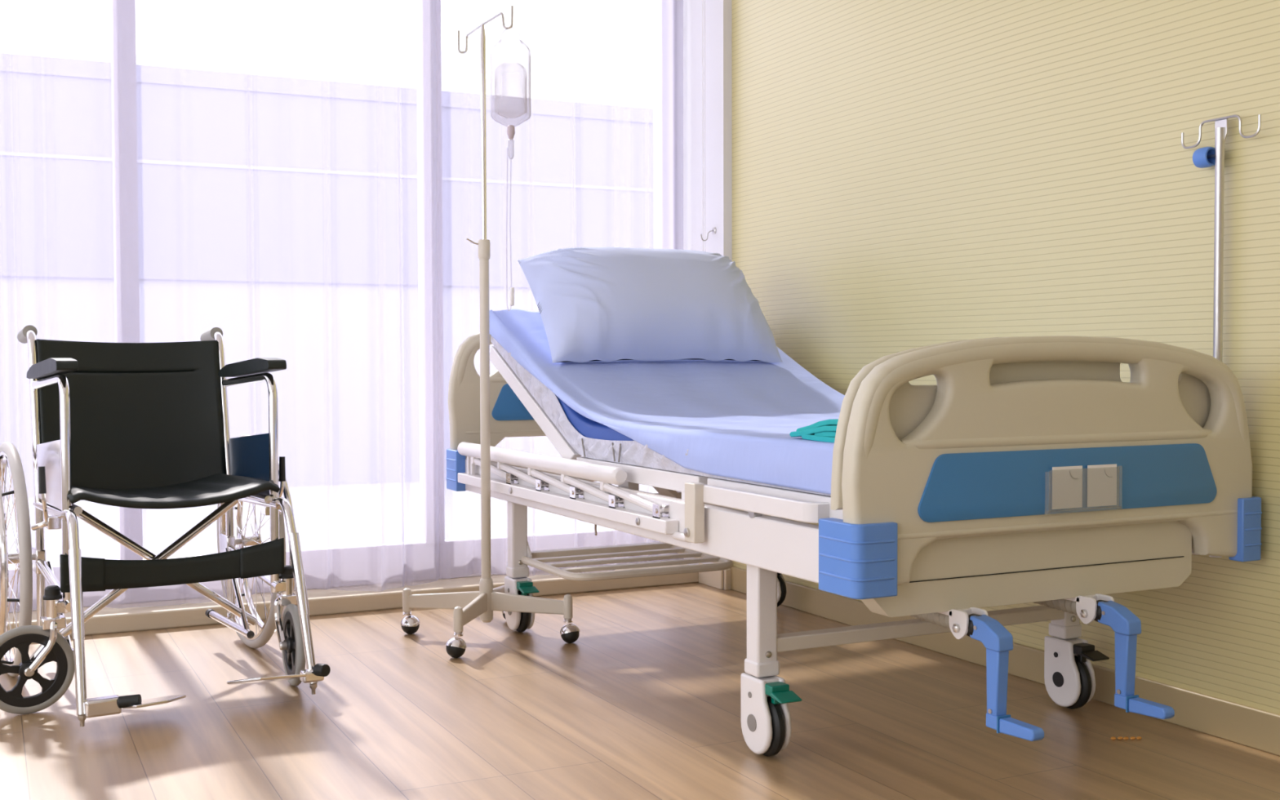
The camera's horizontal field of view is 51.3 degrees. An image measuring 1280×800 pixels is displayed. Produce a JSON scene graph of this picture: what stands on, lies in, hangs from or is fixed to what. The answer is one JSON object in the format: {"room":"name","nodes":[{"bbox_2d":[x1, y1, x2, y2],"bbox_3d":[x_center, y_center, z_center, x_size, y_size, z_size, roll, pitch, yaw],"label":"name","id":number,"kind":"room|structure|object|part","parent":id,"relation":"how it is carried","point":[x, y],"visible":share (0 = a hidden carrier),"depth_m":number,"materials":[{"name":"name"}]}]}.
{"room":"care facility","nodes":[
{"label":"care facility","id":0,"kind":"room"},
{"bbox_2d":[0,582,1279,799],"bbox_3d":[-0.499,0.817,1.533,4.632,0.060,6.350,-1,2,-26],"label":"floor","id":1,"kind":"structure","parent":0,"point":[645,704],"depth_m":3.05,"materials":[{"name":"brown wood"}]},
{"bbox_2d":[0,324,330,726],"bbox_3d":[-1.311,0.266,3.490,0.817,0.933,1.101,-1,2,-32],"label":"wheelchair","id":2,"kind":"object","parent":1,"relation":"on","point":[135,425],"visible":1,"depth_m":3.50,"materials":[{"name":"silver metal"}]},
{"bbox_3d":[-1.650,0.217,3.626,0.022,0.824,0.238,-1,2,-32],"label":"post","id":3,"kind":"part","parent":2,"relation":"part of","materials":[{"name":"silver metal"}]},
{"bbox_3d":[-1.608,0.428,3.566,0.024,0.065,0.080,-1,2,-32],"label":"axle plate","id":4,"kind":"part","parent":2,"relation":"part of","materials":[{"name":"silver metal"}]},
{"bbox_3d":[-1.440,0.254,3.230,0.014,0.089,0.039,0,2,-5],"label":"brake lever","id":5,"kind":"part","parent":2,"relation":"part of","materials":[{"name":"silver metal"}]},
{"bbox_3d":[-1.477,0.279,3.355,0.023,0.034,0.500,-1,2,-32],"label":"seat rail","id":6,"kind":"part","parent":2,"relation":"part of","materials":[{"name":"silver metal"}]},
{"bbox_3d":[-1.486,0.217,3.367,0.022,0.568,0.460,-1,2,-32],"label":"arm frame","id":7,"kind":"part","parent":2,"relation":"part of","materials":[{"name":"silver metal"}]},
{"bbox_3d":[-1.472,0.461,3.352,0.023,0.070,0.462,-1,2,-32],"label":"rail","id":8,"kind":"part","parent":2,"relation":"part of","materials":[{"name":"silver metal"}]},
{"bbox_3d":[-1.150,0.679,3.004,0.049,0.030,0.027,0,2,-10],"label":"bumper knob","id":9,"kind":"part","parent":2,"relation":"part of","materials":[{"name":"black rubber"}]},
{"bbox_3d":[-1.413,0.046,3.712,0.484,0.428,0.128,-1,2,-32],"label":"backrest","id":10,"kind":"part","parent":2,"relation":"part of","materials":[{"name":"black leather"}]},
{"bbox_3d":[-1.120,0.696,3.075,0.147,0.041,0.175,-1,2,-32],"label":"foot plate","id":11,"kind":"part","parent":2,"relation":"part of","materials":[{"name":"silver metal"}]},
{"bbox_3d":[-1.263,0.235,3.482,0.503,0.057,0.493,-1,2,-32],"label":"seat","id":12,"kind":"part","parent":2,"relation":"part of","materials":[{"name":"black leather"}]},
{"bbox_3d":[-1.228,0.208,3.893,0.022,0.824,0.238,-1,2,-32],"label":"post","id":13,"kind":"part","parent":2,"relation":"part of","materials":[{"name":"silver metal"}]},
{"bbox_3d":[-1.186,0.419,3.834,0.024,0.065,0.080,-1,2,-32],"label":"axle plate","id":14,"kind":"part","parent":2,"relation":"part of","materials":[{"name":"silver metal"}]},
{"bbox_3d":[-1.064,0.208,3.635,0.022,0.568,0.460,-1,2,-32],"label":"arm frame","id":15,"kind":"part","parent":2,"relation":"part of","materials":[{"name":"silver metal"}]},
{"bbox_3d":[-1.049,0.452,3.620,0.023,0.070,0.462,-1,2,-32],"label":"rail","id":16,"kind":"part","parent":2,"relation":"part of","materials":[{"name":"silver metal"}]},
{"bbox_3d":[-1.055,0.270,3.623,0.023,0.034,0.500,-1,2,-32],"label":"seat rail","id":17,"kind":"part","parent":2,"relation":"part of","materials":[{"name":"silver metal"}]},
{"bbox_3d":[-0.902,0.674,3.212,0.185,0.056,0.175,-1,2,-32],"label":"foot plate","id":18,"kind":"part","parent":2,"relation":"part of","materials":[{"name":"silver metal"}]},
{"bbox_3d":[-0.959,0.243,3.535,0.039,0.089,0.014,1,2,30],"label":"brake lever","id":19,"kind":"part","parent":2,"relation":"part of","materials":[{"name":"silver metal"}]},
{"bbox_3d":[-0.772,0.655,3.236,0.034,0.032,0.030,1,2,36],"label":"bumper knob","id":20,"kind":"part","parent":2,"relation":"part of","materials":[{"name":"black rubber"}]},
{"bbox_2d":[7,564,698,636],"bbox_3d":[-1.617,0.682,4.276,3.947,0.056,0.336,-1,2,-26],"label":"trim","id":21,"kind":"structure","parent":1,"relation":"on","point":[158,615],"depth_m":4.42,"materials":[{"name":"beige paint"}]},
{"bbox_2d":[400,5,580,657],"bbox_3d":[-0.466,-0.209,3.974,0.424,1.850,0.448,-1,2,-32],"label":"stand","id":22,"kind":"object","parent":1,"relation":"on","point":[467,606],"visible":0.96,"depth_m":3.96,"materials":[{"name":"white metal"}]},
{"bbox_3d":[-0.588,0.603,4.027,0.237,0.059,0.017,0,2,13],"label":"leg","id":23,"kind":"part","parent":22,"relation":"part of","materials":[{"name":"beige metal"}]},
{"bbox_3d":[-0.495,-0.470,3.955,0.041,0.021,0.007,-1,2,-17],"label":"locking lever","id":24,"kind":"part","parent":22,"relation":"part of","materials":[{"name":"silver metal"}]},
{"bbox_3d":[-0.486,0.607,3.869,0.017,0.059,0.237,0,2,11],"label":"leg","id":25,"kind":"part","parent":22,"relation":"part of","materials":[{"name":"beige metal"}]},
{"bbox_3d":[-0.439,0.600,4.126,0.017,0.059,0.237,0,2,10],"label":"leg","id":26,"kind":"part","parent":22,"relation":"part of","materials":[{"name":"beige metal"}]},
{"bbox_2d":[490,26,530,311],"bbox_3d":[-0.372,-0.665,3.846,0.116,0.817,0.048,0,2,0],"label":"bag","id":27,"kind":"object","parent":22,"relation":"hanging from","point":[510,128],"visible":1,"depth_m":3.84,"materials":[{"name":"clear plastic"}]},
{"bbox_3d":[-0.334,0.604,3.967,0.237,0.059,0.017,0,2,13],"label":"leg","id":28,"kind":"part","parent":22,"relation":"part of","materials":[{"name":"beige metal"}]},
{"bbox_2d":[445,332,1262,756],"bbox_3d":[0.365,0.241,3.549,1.062,0.969,2.507,-1,2,-26],"label":"hospital bed","id":29,"kind":"object","parent":1,"relation":"on","point":[1029,471],"visible":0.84,"depth_m":2.64,"materials":[{"name":"beige plastic"}]},
{"bbox_3d":[-0.547,0.205,4.268,0.012,0.065,0.018,-1,2,-26],"label":"hinge plate","id":30,"kind":"part","parent":29,"relation":"part of","materials":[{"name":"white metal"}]},
{"bbox_3d":[-0.531,0.206,4.237,0.012,0.065,0.018,-1,2,-26],"label":"hinge plate","id":31,"kind":"part","parent":29,"relation":"part of","materials":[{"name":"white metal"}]},
{"bbox_3d":[-0.449,0.210,4.070,0.021,0.051,0.315,-1,2,-26],"label":"pivot arm","id":32,"kind":"part","parent":29,"relation":"part of","materials":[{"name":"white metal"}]},
{"bbox_3d":[-0.174,0.006,4.632,1.023,0.559,0.061,-1,2,-26],"label":"headboard","id":33,"kind":"part","parent":29,"relation":"part of","materials":[{"name":"beige plastic"}]},
{"bbox_3d":[-0.412,0.190,3.993,0.024,0.040,0.034,-1,2,-26],"label":"hinge plate","id":34,"kind":"part","parent":29,"relation":"part of","materials":[{"name":"silver metal"}]},
{"bbox_3d":[-0.152,0.001,4.611,0.763,0.124,0.008,-1,2,-26],"label":"inset panel","id":35,"kind":"part","parent":29,"relation":"part of","materials":[{"name":"blue plastic"}]},
{"bbox_3d":[-0.377,0.409,4.104,0.050,0.225,0.050,-1,2,-26],"label":"leg","id":36,"kind":"part","parent":29,"relation":"part of","materials":[{"name":"white metal"}]},
{"bbox_3d":[-0.345,0.216,3.858,0.021,0.051,0.315,-1,2,-26],"label":"pivot arm","id":37,"kind":"part","parent":29,"relation":"part of","materials":[{"name":"white metal"}]},
{"bbox_3d":[-0.301,0.196,3.769,0.024,0.040,0.034,-1,2,-26],"label":"hinge plate","id":38,"kind":"part","parent":29,"relation":"part of","materials":[{"name":"silver metal"}]},
{"bbox_3d":[-0.316,0.003,3.917,0.028,0.331,0.672,-1,2,-26],"label":"backrest rail","id":39,"kind":"part","parent":29,"relation":"part of","materials":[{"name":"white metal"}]},
{"bbox_3d":[-0.237,0.222,3.638,0.021,0.051,0.305,-1,2,-26],"label":"pivot arm","id":40,"kind":"part","parent":29,"relation":"part of","materials":[{"name":"white metal"}]},
{"bbox_3d":[-0.195,0.202,3.552,0.024,0.040,0.034,-1,2,-26],"label":"hinge plate","id":41,"kind":"part","parent":29,"relation":"part of","materials":[{"name":"white metal"}]},
{"bbox_3d":[-0.251,0.269,3.659,0.035,0.031,1.467,-1,2,-26],"label":"rail","id":42,"kind":"part","parent":29,"relation":"part of","materials":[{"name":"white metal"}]},
{"bbox_3d":[-0.130,0.228,3.420,0.021,0.051,0.307,-1,2,-26],"label":"pivot arm","id":43,"kind":"part","parent":29,"relation":"part of","materials":[{"name":"white metal"}]},
{"bbox_3d":[-0.114,0.332,3.429,0.007,0.030,0.031,0,2,-4],"label":"lock lever","id":44,"kind":"part","parent":29,"relation":"part of","materials":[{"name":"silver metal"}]},
{"bbox_3d":[-0.084,0.209,3.326,0.024,0.040,0.034,-1,2,-26],"label":"hinge plate","id":45,"kind":"part","parent":29,"relation":"part of","materials":[{"name":"white metal"}]},
{"bbox_3d":[-0.021,0.235,3.200,0.021,0.051,0.294,-1,2,-26],"label":"pivot arm","id":46,"kind":"part","parent":29,"relation":"part of","materials":[{"name":"white metal"}]},
{"bbox_3d":[0.386,0.176,3.492,0.907,0.042,0.685,-1,2,-26],"label":"seat","id":47,"kind":"part","parent":29,"relation":"part of","materials":[{"name":"white metal"}]},
{"bbox_2d":[490,335,831,496],"bbox_3d":[0.360,-0.053,3.536,0.929,0.409,1.925,-1,2,-26],"label":"mattress","id":48,"kind":"object","parent":29,"relation":"on","point":[589,438],"visible":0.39,"depth_m":3.52,"materials":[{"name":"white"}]},
{"bbox_2d":[489,308,844,494],"bbox_3d":[0.361,-0.059,3.527,0.928,0.426,1.944,-1,2,-26],"label":"sheet","id":49,"kind":"object","parent":48,"relation":"on","point":[736,420],"visible":0.52,"depth_m":3.74,"materials":[{"name":"blue fabric"}]},
{"bbox_2d":[517,247,782,363],"bbox_3d":[0.042,-0.295,4.151,0.785,0.360,0.352,-1,2,-26],"label":"pillow","id":50,"kind":"object","parent":49,"relation":"on","point":[606,304],"visible":1,"depth_m":4.01,"materials":[{"name":"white fabric"}]},
{"bbox_2d":[789,418,838,442],"bbox_3d":[0.460,0.057,2.631,0.240,0.046,0.235,-1,2,-26],"label":"folded cloth","id":51,"kind":"object","parent":49,"relation":"on","point":[824,430],"visible":0.31,"depth_m":2.59,"materials":[{"name":"teal fabric"}]},
{"bbox_3d":[-0.039,0.141,3.758,0.020,0.310,0.740,-1,2,-26],"label":"lift arm","id":52,"kind":"part","parent":29,"relation":"part of","materials":[{"name":"white metal"}]},
{"bbox_3d":[0.118,0.244,2.895,0.026,0.129,0.047,-1,2,-26],"label":"guard post","id":53,"kind":"part","parent":29,"relation":"part of","materials":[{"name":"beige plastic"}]},
{"bbox_3d":[0.257,0.445,2.814,0.050,0.225,0.050,-1,2,-26],"label":"leg","id":54,"kind":"part","parent":29,"relation":"part of","materials":[{"name":"white metal"}]},
{"bbox_3d":[0.641,0.485,2.434,0.036,0.173,0.080,-1,2,-26],"label":"crank arm","id":55,"kind":"part","parent":29,"relation":"part of","materials":[{"name":"blue plastic"}]},
{"bbox_3d":[0.824,0.108,2.605,1.023,0.467,0.061,-1,2,-26],"label":"footboard","id":56,"kind":"part","parent":29,"relation":"part of","materials":[{"name":"beige plastic"}]},
{"bbox_3d":[1.017,0.432,3.188,0.050,0.225,0.050,-1,2,-26],"label":"leg","id":57,"kind":"part","parent":29,"relation":"part of","materials":[{"name":"white metal"}]},
{"bbox_3d":[0.847,0.155,2.585,0.763,0.124,0.008,-1,2,-26],"label":"inset panel","id":58,"kind":"part","parent":29,"relation":"part of","materials":[{"name":"blue plastic"}]},
{"bbox_3d":[0.925,0.480,2.573,0.036,0.173,0.080,-1,2,-26],"label":"crank arm","id":59,"kind":"part","parent":29,"relation":"part of","materials":[{"name":"blue plastic"}]},
{"bbox_2d":[1181,114,1261,557],"bbox_3d":[1.247,-0.134,2.891,0.061,0.953,0.206,-1,2,-26],"label":"pole","id":60,"kind":"object","parent":29,"relation":"attached to","point":[1206,157],"visible":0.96,"depth_m":2.88,"materials":[{"name":"silver metal"}]},
{"bbox_3d":[1.236,-0.531,2.917,0.045,0.045,0.036,-1,2,-26],"label":"clamp knob","id":61,"kind":"part","parent":60,"relation":"part of","materials":[{"name":"blue plastic"}]},
{"bbox_2d":[1110,736,1142,739],"bbox_3d":[1.063,0.740,2.916,0.069,0.006,0.011,0,2,-1],"label":"scrap","id":62,"kind":"object","parent":1,"relation":"on","point":[1119,737],"visible":1,"depth_m":2.91,"materials":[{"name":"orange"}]},
{"bbox_2d":[731,0,1279,714],"bbox_3d":[1.654,-0.600,2.241,0.100,2.720,5.790,-1,2,-26],"label":"wall","id":63,"kind":"structure","parent":0,"point":[907,174],"depth_m":3.43,"materials":[{"name":"beige paint"}]},
{"bbox_2d":[653,0,732,590],"bbox_3d":[-1.777,-0.644,4.083,4.632,2.720,0.575,-1,2,-26],"label":"wall window","id":64,"kind":"structure","parent":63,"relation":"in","point":[690,147],"depth_m":4.93,"materials":[{"name":"white paint"}]},
{"bbox_2d":[8,0,677,613],"bbox_3d":[-1.642,-0.618,4.281,3.947,2.544,0.080,-1,2,-26],"label":"window","id":65,"kind":"structure","parent":64,"relation":"attached to","point":[358,565],"depth_m":4.67,"materials":[{"name":"white paint"}]},
{"bbox_2d":[702,0,705,251],"bbox_3d":[0.232,-0.908,4.843,0.016,1.968,0.009,-1,2,-26],"label":"blind cord","id":66,"kind":"object","parent":64,"relation":"hanging from","point":[702,0],"visible":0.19,"depth_m":4.84,"materials":[{"name":"white plastic"}]},
{"bbox_2d":[700,226,716,240],"bbox_3d":[0.247,-0.604,4.848,0.057,0.052,0.026,-1,2,-26],"label":"hook","id":67,"kind":"object","parent":64,"relation":"attached to","point":[713,230],"visible":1,"depth_m":4.85,"materials":[{"name":"silver metal"}]},
{"bbox_3d":[0.244,-0.599,4.849,0.053,0.041,0.006,-1,2,-23],"label":"hook arm","id":68,"kind":"part","parent":67,"relation":"part of","materials":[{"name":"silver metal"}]},
{"bbox_3d":[-1.585,-1.879,4.124,3.930,0.015,0.050,-1,2,-26],"label":"track","id":69,"kind":"object","parent":64,"relation":"attached to","visible":0},
{"bbox_2d":[34,0,44,339],"bbox_3d":[-1.824,-0.691,4.041,0.016,1.013,0.083,-1,2,-26],"label":"sheer curtain","id":70,"kind":"object","parent":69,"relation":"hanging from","point":[38,161],"depth_m":4.06,"materials":[{"name":"fabric"}]},
{"bbox_2d":[45,0,56,340],"bbox_3d":[-1.795,-0.692,4.056,0.017,1.019,0.083,-1,2,-26],"label":"sheer curtain","id":71,"kind":"object","parent":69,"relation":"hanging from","point":[50,145],"depth_m":4.07,"materials":[{"name":"fabric"}]},
{"bbox_2d":[52,528,60,583],"bbox_3d":[-1.793,0.474,4.089,0.021,0.165,0.083,-1,2,-26],"label":"sheer curtain","id":72,"kind":"object","parent":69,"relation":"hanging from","point":[55,532],"depth_m":4.11,"materials":[{"name":"fabric"}]},
{"bbox_2d":[244,0,259,359],"bbox_3d":[-1.263,-0.706,4.317,0.032,1.145,0.083,-1,2,-26],"label":"sheer curtain","id":73,"kind":"object","parent":69,"relation":"hanging from","point":[246,2],"depth_m":4.32,"materials":[{"name":"fabric"}]},
{"bbox_2d":[249,382,260,435],"bbox_3d":[-1.260,0.027,4.339,0.032,0.168,0.083,-1,2,-26],"label":"sheer curtain","id":74,"kind":"object","parent":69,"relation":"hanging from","point":[251,385],"depth_m":4.34,"materials":[{"name":"fabric"}]},
{"bbox_2d":[322,0,338,590],"bbox_3d":[-1.041,-0.340,4.436,0.040,1.942,0.083,-1,2,-26],"label":"sheer curtain","id":75,"kind":"object","parent":69,"relation":"hanging from","point":[324,2],"depth_m":4.45,"materials":[{"name":"fabric"}]},
{"bbox_2d":[376,0,387,591],"bbox_3d":[-0.884,-0.346,4.513,0.025,1.979,0.083,-1,2,-26],"label":"sheer curtain","id":76,"kind":"object","parent":69,"relation":"hanging from","point":[380,3],"depth_m":4.50,"materials":[{"name":"fabric"}]},
{"bbox_2d":[395,0,411,587],"bbox_3d":[-0.819,-0.354,4.545,0.040,1.979,0.083,-1,2,-26],"label":"sheer curtain","id":77,"kind":"object","parent":69,"relation":"hanging from","point":[397,2],"depth_m":4.57,"materials":[{"name":"fabric"}]},
{"bbox_2d":[431,0,439,581],"bbox_3d":[-0.717,-0.369,4.595,0.019,1.981,0.083,-1,2,-26],"label":"sheer curtain","id":78,"kind":"object","parent":69,"relation":"hanging from","point":[433,32],"depth_m":4.62,"materials":[{"name":"fabric"}]},
{"bbox_2d":[461,0,471,341],"bbox_3d":[-0.618,-0.790,4.632,0.027,1.168,0.083,-1,2,-26],"label":"sheer curtain","id":79,"kind":"object","parent":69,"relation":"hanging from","point":[466,244],"depth_m":4.66,"materials":[{"name":"fabric"}]},
{"bbox_2d":[465,490,473,576],"bbox_3d":[-0.611,0.462,4.670,0.028,0.296,0.083,-1,2,-26],"label":"sheer curtain","id":80,"kind":"object","parent":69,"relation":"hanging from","point":[468,495],"depth_m":4.70,"materials":[{"name":"fabric"}]},
{"bbox_2d":[501,0,509,310],"bbox_3d":[-0.489,-0.855,4.694,0.023,1.076,0.083,-1,2,-26],"label":"sheer curtain","id":81,"kind":"object","parent":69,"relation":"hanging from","point":[504,2],"depth_m":4.69,"materials":[{"name":"fabric"}]},
{"bbox_2d":[527,0,534,257],"bbox_3d":[-0.402,-0.956,4.733,0.021,0.899,0.083,-1,2,-26],"label":"sheer curtain","id":82,"kind":"object","parent":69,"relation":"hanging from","point":[529,2],"depth_m":4.73,"materials":[{"name":"fabric"}]},
{"bbox_2d":[570,0,574,248],"bbox_3d":[-0.259,-0.986,4.803,0.012,0.880,0.083,-1,2,-26],"label":"sheer curtain","id":83,"kind":"object","parent":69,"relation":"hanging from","point":[571,1],"depth_m":4.82,"materials":[{"name":"fabric"}]},
{"bbox_2d":[613,0,631,247],"bbox_3d":[-0.083,-1.007,4.889,0.067,0.897,0.083,-1,2,-26],"label":"sheer curtain","id":84,"kind":"object","parent":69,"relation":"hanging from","point":[622,13],"depth_m":4.88,"materials":[{"name":"fabric"}]},
{"bbox_2d":[644,0,648,248],"bbox_3d":[0.006,-1.013,4.933,0.018,0.904,0.083,-1,2,-26],"label":"sheer curtain","id":85,"kind":"object","parent":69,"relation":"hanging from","point":[646,2],"depth_m":4.94,"materials":[{"name":"fabric"}]},
{"bbox_2d":[663,0,675,248],"bbox_3d":[0.091,-1.021,4.974,0.043,0.917,0.083,-1,2,-26],"label":"sheer curtain","id":86,"kind":"object","parent":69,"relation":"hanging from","point":[668,4],"depth_m":4.99,"materials":[{"name":"fabric"}]},
{"bbox_2d":[729,566,1279,755],"bbox_3d":[1.607,0.718,2.254,0.014,0.085,5.790,-1,2,-26],"label":"baseboard","id":87,"kind":"structure","parent":63,"relation":"attached to","point":[1247,726],"depth_m":3.24,"materials":[{"name":"beige wood"}]},
{"label":"outside","id":88,"kind":"structure","parent":0,"visible":0},
{"bbox_2d":[6,480,653,567],"bbox_3d":[-3.142,0.333,23.413,75.000,0.150,35.240,-1,2,-26],"label":"ground","id":89,"kind":"structure","parent":88,"point":[358,504],"depth_m":7.75,"materials":[{"name":"grey"}]},
{"bbox_2d":[0,53,653,498],"bbox_3d":[0.618,-0.976,13.540,31.000,3.020,4.015,-1,2,-25],"label":"building","id":90,"kind":"structure","parent":89,"relation":"on","point":[192,161],"depth_m":9.87,"materials":[{"name":"grey"}]}
]}

